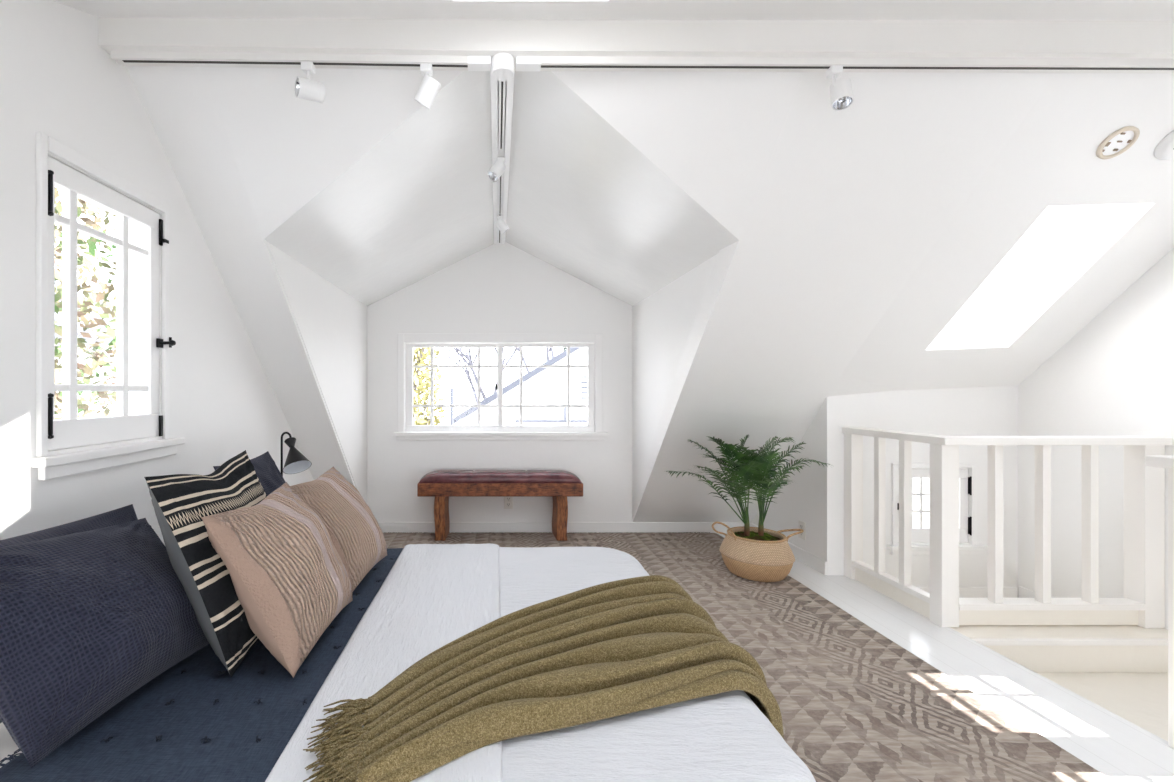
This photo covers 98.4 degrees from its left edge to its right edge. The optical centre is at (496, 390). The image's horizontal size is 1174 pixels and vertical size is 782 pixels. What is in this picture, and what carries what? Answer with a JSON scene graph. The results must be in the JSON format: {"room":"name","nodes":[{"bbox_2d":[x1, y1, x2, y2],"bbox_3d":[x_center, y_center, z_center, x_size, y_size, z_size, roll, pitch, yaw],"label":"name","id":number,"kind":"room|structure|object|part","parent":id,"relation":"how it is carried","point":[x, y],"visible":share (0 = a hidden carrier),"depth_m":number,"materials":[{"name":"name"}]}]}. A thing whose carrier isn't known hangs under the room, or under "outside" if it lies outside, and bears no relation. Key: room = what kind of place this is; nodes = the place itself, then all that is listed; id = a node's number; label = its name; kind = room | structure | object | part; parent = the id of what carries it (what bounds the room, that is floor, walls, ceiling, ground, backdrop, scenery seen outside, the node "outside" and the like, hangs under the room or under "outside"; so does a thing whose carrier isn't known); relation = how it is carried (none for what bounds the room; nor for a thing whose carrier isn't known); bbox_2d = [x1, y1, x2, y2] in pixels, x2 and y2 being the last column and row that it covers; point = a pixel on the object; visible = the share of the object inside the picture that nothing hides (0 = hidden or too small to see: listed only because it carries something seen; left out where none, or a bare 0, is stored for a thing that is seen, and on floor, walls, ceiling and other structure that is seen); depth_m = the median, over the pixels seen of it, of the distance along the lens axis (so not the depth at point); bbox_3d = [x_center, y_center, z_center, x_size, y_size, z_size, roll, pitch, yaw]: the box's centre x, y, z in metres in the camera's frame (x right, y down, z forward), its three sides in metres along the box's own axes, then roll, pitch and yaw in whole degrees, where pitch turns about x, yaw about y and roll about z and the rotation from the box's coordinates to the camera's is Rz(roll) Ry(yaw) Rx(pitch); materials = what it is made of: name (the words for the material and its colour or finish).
{"room":"bedroom","nodes":[
{"label":"bedroom","id":0,"kind":"room"},
{"bbox_2d":[0,0,313,546],"bbox_3d":[-1.377,-0.023,1.400,0.140,2.546,5.500,0,0,0],"label":"wall","id":1,"kind":"structure","parent":0,"point":[57,81],"depth_m":1.65,"materials":[{"name":"white paint"}]},
{"bbox_2d":[31,132,184,480],"bbox_3d":[-1.303,-0.240,1.715,0.092,0.990,0.630,0,0,0],"label":"window","id":2,"kind":"structure","parent":1,"relation":"in","point":[69,431],"depth_m":1.61,"materials":[{"name":"white paint"}]},
{"bbox_3d":[-1.329,-0.257,1.693,0.040,0.861,0.498,0,0,0],"label":"sash frame","id":3,"kind":"part","parent":2,"relation":"part of","materials":[{"name":"white paint"}]},
{"bbox_3d":[-1.286,0.222,1.715,0.041,0.067,0.630,0,0,0],"label":"sill","id":4,"kind":"part","parent":2,"relation":"part of","materials":[{"name":"white paint"}]},
{"bbox_2d":[268,242,366,503],"bbox_3d":[-1.103,0.188,3.199,0.100,1.745,1.802,0,0,0],"label":"wall","id":5,"kind":"structure","parent":0,"point":[332,324],"depth_m":3.32,"materials":[{"name":"white paint"}]},
{"bbox_2d":[264,71,738,306],"bbox_3d":[0.024,-0.999,2.930,2.242,0.628,2.440,0,0,0],"label":"ceiling","id":6,"kind":"structure","parent":0,"point":[583,200],"depth_m":2.53,"materials":[{"name":"white paint"}]},
{"bbox_2d":[490,71,513,243],"bbox_3d":[0.020,-1.190,2.880,0.088,0.059,2.200,0,0,0],"label":"track","id":7,"kind":"object","parent":6,"relation":"attached to","point":[501,91],"visible":0.55,"depth_m":2.31,"materials":[{"name":"white metal"}]},
{"bbox_2d":[487,157,505,181],"bbox_3d":[-0.003,-1.105,2.498,0.097,0.117,0.067,0,0,-32],"label":"track spotlight","id":8,"kind":"object","parent":7,"relation":"attached to","point":[498,167],"visible":1,"depth_m":2.48,"materials":[{"name":"white metal"}]},
{"bbox_2d":[495,216,509,233],"bbox_3d":[0.036,-1.105,3.331,0.098,0.117,0.063,0,0,-11],"label":"track spotlight","id":9,"kind":"object","parent":7,"relation":"attached to","point":[500,223],"visible":1,"depth_m":3.31,"materials":[{"name":"white metal"}]},
{"bbox_2d":[367,240,750,526],"bbox_3d":[0.351,-0.002,4.110,3.517,2.503,0.120,0,0,0],"label":"wall","id":10,"kind":"structure","parent":0,"point":[499,288],"depth_m":4.05,"materials":[{"name":"white paint"}]},
{"bbox_2d":[393,334,607,439],"bbox_3d":[0.030,-0.034,4.061,1.721,0.861,0.121,0,0,0],"label":"window","id":11,"kind":"structure","parent":10,"relation":"in","point":[413,432],"depth_m":4.07,"materials":[{"name":"white paint"}]},
{"bbox_3d":[-0.360,-0.028,4.108,0.772,0.725,0.026,0,0,0],"label":"sash frame","id":12,"kind":"part","parent":11,"relation":"part of","materials":[{"name":"white paint"}]},
{"bbox_3d":[0.030,0.364,4.024,1.721,0.066,0.049,0,0,0],"label":"sill","id":13,"kind":"part","parent":11,"relation":"part of","materials":[{"name":"white paint"}]},
{"bbox_3d":[0.401,-0.028,4.078,0.777,0.725,0.026,0,0,0],"label":"sash frame","id":14,"kind":"part","parent":11,"relation":"part of","materials":[{"name":"white paint"}]},
{"bbox_2d":[504,497,512,508],"bbox_3d":[0.093,0.895,4.045,0.072,0.116,0.008,0,0,0],"label":"wall outlet","id":15,"kind":"object","parent":10,"relation":"attached to","point":[508,501],"visible":0.94,"depth_m":4.04,"materials":[{"name":"white plastic"}]},
{"bbox_2d":[378,522,749,532],"bbox_3d":[0.370,1.105,4.043,3.353,0.090,0.014,0,0,0],"label":"baseboard","id":16,"kind":"structure","parent":10,"relation":"attached to","point":[386,527],"depth_m":4.04,"materials":[{"name":"white paint"}]},
{"bbox_2d":[53,0,1173,20],"bbox_3d":[0.972,-0.615,0.152,4.757,1.499,3.103,0,0,0],"label":"ceiling","id":17,"kind":"structure","parent":0,"point":[1036,10],"depth_m":1.56,"materials":[{"name":"white paint"}]},
{"bbox_2d":[126,66,1173,521],"bbox_3d":[0.952,-0.107,2.959,4.796,2.666,2.550,0,0,0],"label":"ceiling","id":18,"kind":"structure","parent":0,"point":[863,229],"depth_m":2.18,"materials":[{"name":"white paint"}]},
{"bbox_2d":[99,17,1173,72],"bbox_3d":[0.971,-1.278,1.723,4.578,0.285,0.120,0,0,-1],"label":"beam","id":19,"kind":"structure","parent":18,"relation":"attached to","point":[456,37],"depth_m":1.67,"materials":[{"name":"white paint"}]},
{"bbox_2d":[111,50,1173,80],"bbox_3d":[0.957,-1.109,1.710,4.487,0.050,0.089,0,0,0],"label":"track rail","id":20,"kind":"object","parent":19,"relation":"attached to","point":[501,65],"visible":1,"depth_m":1.70,"materials":[{"name":"white metal"}]},
{"bbox_2d":[295,61,324,102],"bbox_3d":[-0.632,-1.045,1.691,0.090,0.126,0.062,0,0,-36],"label":"track spotlight","id":21,"kind":"object","parent":20,"relation":"attached to","point":[305,88],"visible":1,"depth_m":1.68,"materials":[{"name":"white metal"}]},
{"bbox_3d":[-0.634,-1.050,1.694,0.024,0.068,0.013,0,0,0],"label":"stem","id":22,"kind":"part","parent":21,"relation":"part of","materials":[{"name":"white metal"}]},
{"bbox_2d":[414,63,440,108],"bbox_3d":[-0.237,-1.038,1.707,0.098,0.141,0.063,0,0,35],"label":"track spotlight","id":23,"kind":"object","parent":20,"relation":"attached to","point":[429,87],"visible":1,"depth_m":1.69,"materials":[{"name":"white metal"}]},
{"bbox_2d":[826,65,853,110],"bbox_3d":[1.176,-1.038,1.713,0.079,0.140,0.083,0,0,0],"label":"track spotlight","id":24,"kind":"object","parent":20,"relation":"attached to","point":[841,93],"visible":1,"depth_m":1.70,"materials":[{"name":"white metal"}]},
{"bbox_3d":[1.168,-1.051,1.716,0.035,0.065,0.013,0,0,0],"label":"stem","id":25,"kind":"part","parent":24,"relation":"part of","materials":[{"name":"white metal"}]},
{"bbox_2d":[940,204,1115,333],"bbox_3d":[2.696,-0.737,2.733,0.538,0.878,0.899,0,0,0],"label":"window","id":26,"kind":"structure","parent":18,"relation":"attached to","point":[1058,229],"depth_m":2.77,"materials":[{"name":"white glass"}]},
{"bbox_2d":[1096,126,1139,158],"bbox_3d":[2.515,-1.005,2.027,0.126,0.094,0.100,0,0,0],"label":"detector base","id":27,"kind":"object","parent":18,"relation":"attached to","point":[1121,140],"visible":1,"depth_m":2.02,"materials":[{"name":"beige plastic"}]},
{"bbox_3d":[2.515,-1.007,2.028,0.100,0.070,0.076,0,0,0],"label":"plate","id":28,"kind":"part","parent":27,"relation":"part of","materials":[{"name":"white plastic"}]},
{"bbox_2d":[1154,130,1173,159],"bbox_3d":[2.765,-1.009,2.025,0.144,0.112,0.118,0,0,0],"label":"smoke detector","id":29,"kind":"object","parent":18,"relation":"attached to","point":[1164,150],"visible":1,"depth_m":2.03,"materials":[{"name":"white plastic"}]},
{"bbox_2d":[632,254,717,499],"bbox_3d":[1.150,0.188,3.216,0.100,1.745,1.806,0,0,0],"label":"wall","id":30,"kind":"structure","parent":0,"point":[662,322],"depth_m":3.45,"materials":[{"name":"white paint"}]},
{"bbox_2d":[751,418,814,554],"bbox_3d":[2.120,0.690,3.695,0.120,1.121,0.910,0,0,0],"label":"wall","id":31,"kind":"structure","parent":0,"point":[796,502],"depth_m":3.42,"materials":[{"name":"white paint"}]},
{"bbox_2d":[751,523,826,574],"bbox_3d":[2.054,1.107,3.579,0.013,0.085,0.913,0,0,0],"label":"baseboard","id":32,"kind":"structure","parent":31,"relation":"attached to","point":[809,559],"depth_m":3.28,"materials":[{"name":"white paint"}]},
{"bbox_2d":[799,520,805,539],"bbox_3d":[2.055,0.937,3.370,0.008,0.116,0.072,0,0,0],"label":"wall outlet","id":33,"kind":"object","parent":31,"relation":"attached to","point":[802,525],"visible":0.81,"depth_m":3.36,"materials":[{"name":"white plastic"}]},
{"bbox_2d":[815,386,1017,587],"bbox_3d":[2.680,0.743,3.180,1.240,1.615,0.120,0,0,0],"label":"wall","id":34,"kind":"structure","parent":0,"point":[972,411],"depth_m":3.12,"materials":[{"name":"white paint"}]},
{"bbox_2d":[917,587,1017,597],"bbox_3d":[2.654,1.270,3.113,1.167,0.100,0.012,0,0,0],"label":"baseboard","id":35,"kind":"structure","parent":34,"relation":"attached to","point":[964,592],"depth_m":3.11,"materials":[{"name":"white paint"}]},
{"bbox_2d":[717,533,1173,781],"bbox_3d":[0.972,1.250,1.400,4.757,0.200,5.500,0,0,0],"label":"floor","id":36,"kind":"structure","parent":0,"point":[1114,746],"depth_m":1.93,"materials":[{"name":"white wood"}]},
{"bbox_2d":[281,432,311,475],"bbox_3d":[-1.103,0.681,2.587,0.220,0.937,0.303,0,0,-38],"label":"floor lamp","id":37,"kind":"object","parent":36,"relation":"on","point":[296,462],"visible":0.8,"depth_m":2.58,"materials":[{"name":"black metal"}]},
{"bbox_2d":[383,532,1114,781],"bbox_3d":[0.400,1.143,2.068,2.800,0.012,3.936,0,0,0],"label":"area rug","id":38,"kind":"object","parent":36,"relation":"on","point":[855,705],"visible":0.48,"depth_m":1.91,"materials":[{"name":"brown carpet"}]},
{"bbox_2d":[0,723,21,767],"bbox_3d":[-0.333,0.941,1.615,1.905,0.392,1.510,0,0,0],"label":"bed","id":39,"kind":"object","parent":38,"relation":"on","point":[8,746],"visible":0.02,"depth_m":1.05,"materials":[{"name":"white fabric"}]},
{"bbox_2d":[0,504,137,722],"bbox_3d":[-1.129,0.533,1.320,0.213,0.367,0.670,0,0,3],"label":"pillow","id":40,"kind":"object","parent":39,"relation":"on","point":[125,514],"visible":0.14,"depth_m":1.43,"materials":[{"name":"blue fabric"}]},
{"bbox_2d":[0,548,402,781],"bbox_3d":[-0.183,0.843,1.613,1.628,0.235,1.551,0,0,0],"label":"quilt","id":41,"kind":"object","parent":39,"relation":"on","point":[194,721],"visible":0.19,"depth_m":1.10,"materials":[{"name":"blue fabric"}]},
{"bbox_2d":[0,518,208,767],"bbox_3d":[-0.948,0.520,1.210,0.323,0.409,0.580,0,0,0],"label":"pillow","id":42,"kind":"object","parent":41,"relation":"on","point":[88,619],"visible":0.92,"depth_m":1.07,"materials":[{"name":"blue fabric"}]},
{"bbox_3d":[-0.977,0.520,1.195,0.267,0.409,0.585,0,0,10],"label":"panel","id":43,"kind":"part","parent":42,"relation":"part of","materials":[{"name":"blue fabric"}]},
{"bbox_2d":[144,450,266,676],"bbox_3d":[-0.777,0.460,1.478,0.267,0.515,0.485,0,0,0],"label":"pillow","id":44,"kind":"object","parent":41,"relation":"on","point":[179,501],"visible":0.52,"depth_m":1.29,"materials":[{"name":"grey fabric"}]},
{"bbox_3d":[-0.780,0.460,1.478,0.260,0.515,0.485,0,0,0],"label":"panel","id":45,"kind":"part","parent":44,"relation":"part of","materials":[{"name":"grey fabric"}]},
{"bbox_2d":[213,451,285,495],"bbox_3d":[-0.885,0.486,1.980,0.233,0.462,0.440,0,0,0],"label":"pillow","id":46,"kind":"object","parent":41,"relation":"on","point":[268,473],"visible":0.18,"depth_m":2.00,"materials":[{"name":"blue fabric"}]},
{"bbox_2d":[201,482,352,677],"bbox_3d":[-0.602,0.510,1.468,0.278,0.404,0.465,0,0,0],"label":"pillow","id":47,"kind":"object","parent":41,"relation":"on","point":[290,580],"visible":1,"depth_m":1.31,"materials":[{"name":"beige fabric"}]},
{"bbox_2d":[290,466,386,591],"bbox_3d":[-0.596,0.517,1.940,0.282,0.390,0.460,0,0,0],"label":"pillow","id":48,"kind":"object","parent":41,"relation":"on","point":[354,531],"visible":0.72,"depth_m":1.83,"materials":[{"name":"beige fabric"}]},
{"bbox_2d":[265,543,815,781],"bbox_3d":[0.113,1.016,1.615,1.079,0.614,1.592,0,0,0],"label":"coverlet","id":49,"kind":"object","parent":41,"relation":"on","point":[432,596],"visible":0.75,"depth_m":1.15,"materials":[{"name":"white fabric"}]},
{"bbox_2d":[303,575,783,781],"bbox_3d":[0.211,0.849,1.299,1.431,0.400,0.659,0,0,-29],"label":"throw blanket","id":50,"kind":"object","parent":49,"relation":"on","point":[630,645],"visible":0.96,"depth_m":1.18,"materials":[{"name":"green fabric"}]},
{"bbox_2d":[417,470,582,540],"bbox_3d":[0.025,0.880,3.902,1.254,0.512,0.255,0,0,0],"label":"bench","id":51,"kind":"object","parent":38,"relation":"on","point":[441,485],"visible":1,"depth_m":3.78,"materials":[{"name":"brown wood"}]},
{"bbox_3d":[-0.429,0.967,3.900,0.099,0.338,0.220,0,0,0],"label":"leg","id":52,"kind":"part","parent":51,"relation":"part of","materials":[{"name":"brown wood"}]},
{"bbox_3d":[0.025,0.748,3.902,1.254,0.100,0.255,0,0,0],"label":"seat frame","id":53,"kind":"part","parent":51,"relation":"part of","materials":[{"name":"brown wood"}]},
{"bbox_2d":[419,470,581,482],"bbox_3d":[0.025,0.665,3.902,1.242,0.082,0.247,0,0,0],"label":"cushion","id":54,"kind":"object","parent":51,"relation":"on","point":[439,476],"depth_m":3.80,"materials":[{"name":"leather"}]},
{"bbox_3d":[0.489,0.967,3.900,0.099,0.338,0.220,0,0,0],"label":"leg","id":55,"kind":"part","parent":51,"relation":"part of","materials":[{"name":"brown wood"}]},
{"bbox_2d":[712,521,803,581],"bbox_3d":[1.616,0.973,3.110,0.424,0.327,0.424,0,0,-45],"label":"basket","id":56,"kind":"object","parent":38,"relation":"on","point":[755,560],"visible":0.97,"depth_m":2.97,"materials":[{"name":"beige wicker"}]},
{"bbox_3d":[1.407,0.877,3.115,0.127,0.136,0.133,0,0,0],"label":"handle","id":57,"kind":"part","parent":56,"relation":"part of","materials":[{"name":"beige wicker"}]},
{"bbox_2d":[666,434,829,540],"bbox_3d":[1.516,0.697,2.988,1.060,0.855,0.569,0,0,0],"label":"palm plant","id":58,"kind":"object","parent":56,"relation":"in","point":[755,466],"visible":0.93,"depth_m":2.96,"materials":[{"name":"green plant"}]},
{"bbox_3d":[1.555,0.812,3.110,0.030,0.180,0.032,0,0,0],"label":"stem","id":59,"kind":"part","parent":58,"relation":"part of","materials":[{"name":"green plant"}]},
{"bbox_3d":[1.637,0.816,3.100,0.030,0.180,0.032,0,0,0],"label":"stem","id":60,"kind":"part","parent":58,"relation":"part of","materials":[{"name":"green plant"}]},
{"bbox_3d":[1.829,0.908,3.111,0.148,0.097,0.135,0,0,0],"label":"handle","id":61,"kind":"part","parent":56,"relation":"part of","materials":[{"name":"beige wicker"}]},
{"bbox_2d":[1145,455,1173,748],"bbox_3d":[2.252,0.680,1.532,0.275,0.940,0.204,0,0,0],"label":"newel post","id":62,"kind":"object","parent":36,"relation":"on","point":[1161,461],"visible":1,"depth_m":1.61,"materials":[{"name":"white paint"}]},
{"bbox_3d":[2.251,0.698,1.555,0.158,0.905,0.130,0,0,0],"label":"post","id":63,"kind":"part","parent":62,"relation":"part of","materials":[{"name":"white paint"}]},
{"bbox_2d":[842,427,1172,627],"bbox_3d":[2.699,0.690,2.780,1.098,0.930,0.760,0,0,0],"label":"railing","id":64,"kind":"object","parent":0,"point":[967,485],"depth_m":2.46,"materials":[{"name":"white paint"}]},
{"bbox_3d":[2.199,0.706,3.084,0.073,0.888,0.068,0,0,0],"label":"wall post","id":65,"kind":"part","parent":64,"relation":"part of","materials":[{"name":"white paint"}]},
{"bbox_3d":[2.189,1.050,2.775,0.051,0.030,0.550,0,0,0],"label":"rail","id":66,"kind":"part","parent":64,"relation":"part of","materials":[{"name":"white paint"}]},
{"bbox_3d":[2.720,0.714,3.142,0.453,0.463,0.036,0,0,0],"label":"sash frame","id":67,"kind":"part","parent":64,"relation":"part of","materials":[{"name":"white paint"}]},
{"bbox_3d":[2.740,0.988,3.097,0.619,0.060,0.044,0,0,0],"label":"sill","id":68,"kind":"part","parent":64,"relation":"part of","materials":[{"name":"white paint"}]},
{"bbox_3d":[2.205,0.706,2.465,0.086,0.888,0.070,0,0,0],"label":"corner post","id":69,"kind":"part","parent":64,"relation":"part of","materials":[{"name":"white paint"}]},
{"bbox_3d":[2.699,0.690,2.759,1.098,0.930,0.718,0,0,0],"label":"stair railing","id":70,"kind":"part","parent":64,"relation":"part of","materials":[{"name":"white wood"}]},
{"bbox_3d":[2.699,0.243,2.759,1.098,0.036,0.718,0,0,0],"label":"rail","id":71,"kind":"part","parent":64,"relation":"part of","materials":[{"name":"white paint"}]},
{"bbox_3d":[2.699,1.050,2.465,0.902,0.030,0.080,0,0,0],"label":"rail","id":72,"kind":"part","parent":64,"relation":"part of","materials":[{"name":"white paint"}]},
{"bbox_3d":[3.199,0.709,2.473,0.098,0.893,0.085,0,0,0],"label":"wall post","id":73,"kind":"part","parent":64,"relation":"part of","materials":[{"name":"white paint"}]},
{"bbox_2d":[1018,248,1173,629],"bbox_3d":[3.300,0.078,0.935,0.100,2.944,4.570,0,0,0],"label":"wall","id":74,"kind":"structure","parent":0,"point":[1115,376],"depth_m":2.68,"materials":[{"name":"white paint"}]},
{"bbox_2d":[1019,586,1034,597],"bbox_3d":[3.243,1.265,2.817,0.012,0.110,0.575,0,0,0],"label":"baseboard","id":75,"kind":"structure","parent":74,"relation":"attached to","point":[1023,592],"depth_m":3.06,"materials":[{"name":"white paint"}]},
{"bbox_2d":[949,625,1167,672],"bbox_3d":[2.725,1.238,2.430,1.048,0.164,0.180,0,0,0],"label":"stairs","id":76,"kind":"structure","parent":74,"relation":"attached to","point":[1039,659],"depth_m":2.34,"materials":[{"name":"white paint"}]},
{"bbox_2d":[970,638,1167,645],"bbox_3d":[2.725,1.169,2.329,1.048,0.026,0.022,0,0,0],"label":"trim","id":77,"kind":"structure","parent":74,"relation":"attached to","point":[984,641],"depth_m":2.32,"materials":[{"name":"white paint"}]},
{"bbox_2d":[1037,673,1167,740],"bbox_3d":[2.775,1.435,2.420,1.150,0.230,1.600,0,0,0],"label":"landing","id":78,"kind":"structure","parent":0,"point":[1141,699],"depth_m":2.18,"materials":[{"name":"white paint"}]},
{"label":"outside","id":79,"kind":"structure","parent":0,"visible":0},
{"bbox_2d":[414,417,926,526],"bbox_3d":[0.000,4.200,10.000,120.000,0.100,140.000,0,0,0],"label":"ground","id":80,"kind":"structure","parent":79,"point":[445,420],"depth_m":20.85,"materials":[{"name":"grey"}]},
{"bbox_2d":[54,188,115,419],"bbox_3d":[-2.950,1.343,2.904,1.604,5.648,2.654,0,0,0],"label":"trees outside","id":81,"kind":"object","parent":80,"relation":"on","point":[97,357],"visible":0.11,"depth_m":3.25,"materials":[{"name":"green plant"}]},
{"bbox_2d":[55,280,115,417],"bbox_3d":[-5.250,1.135,4.750,2.100,6.030,3.700,0,0,0],"label":"bush","id":82,"kind":"object","parent":80,"relation":"on","point":[58,317],"visible":0.02,"depth_m":5.46,"materials":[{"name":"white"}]},
{"bbox_2d":[413,348,445,424],"bbox_3d":[-1.636,1.023,9.603,1.354,6.302,1.116,0,0,0],"label":"tree","id":83,"kind":"object","parent":80,"relation":"on","point":[423,386],"visible":0.12,"depth_m":9.45,"materials":[{"name":"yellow plant"}]},
{"bbox_2d":[450,388,453,424],"bbox_3d":[-0.810,2.048,9.000,0.055,4.204,0.055,0,0,22],"label":"pole","id":84,"kind":"object","parent":80,"relation":"on","point":[451,389],"visible":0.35,"depth_m":8.98,"materials":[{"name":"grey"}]},
{"bbox_2d":[443,347,518,403],"bbox_3d":[-1.135,0.142,21.101,4.542,8.055,3.859,0,0,-17],"label":"bare tree","id":85,"kind":"object","parent":80,"relation":"on","point":[467,356],"visible":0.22,"depth_m":20.54,"materials":[{"name":"grey plant"}]},
{"bbox_2d":[454,347,587,425],"bbox_3d":[4.072,0.852,14.975,10.268,6.596,6.450,0,0,0],"label":"house","id":86,"kind":"structure","parent":80,"relation":"on","point":[541,386],"depth_m":12.00,"materials":[{"name":"white paint"}]},
{"bbox_2d":[581,376,586,398],"bbox_3d":[2.150,-0.084,11.973,0.268,0.544,0.045,0,0,0],"label":"gable vent","id":87,"kind":"object","parent":86,"relation":"attached to","point":[583,378],"depth_m":12.00,"materials":[{"name":"grey"}]},
{"bbox_2d":[514,347,554,372],"bbox_3d":[1.644,-1.144,22.289,4.900,10.601,6.040,0,0,-18],"label":"bare tree","id":88,"kind":"object","parent":80,"relation":"on","point":[548,349],"visible":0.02,"depth_m":21.72,"materials":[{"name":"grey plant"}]}
]}

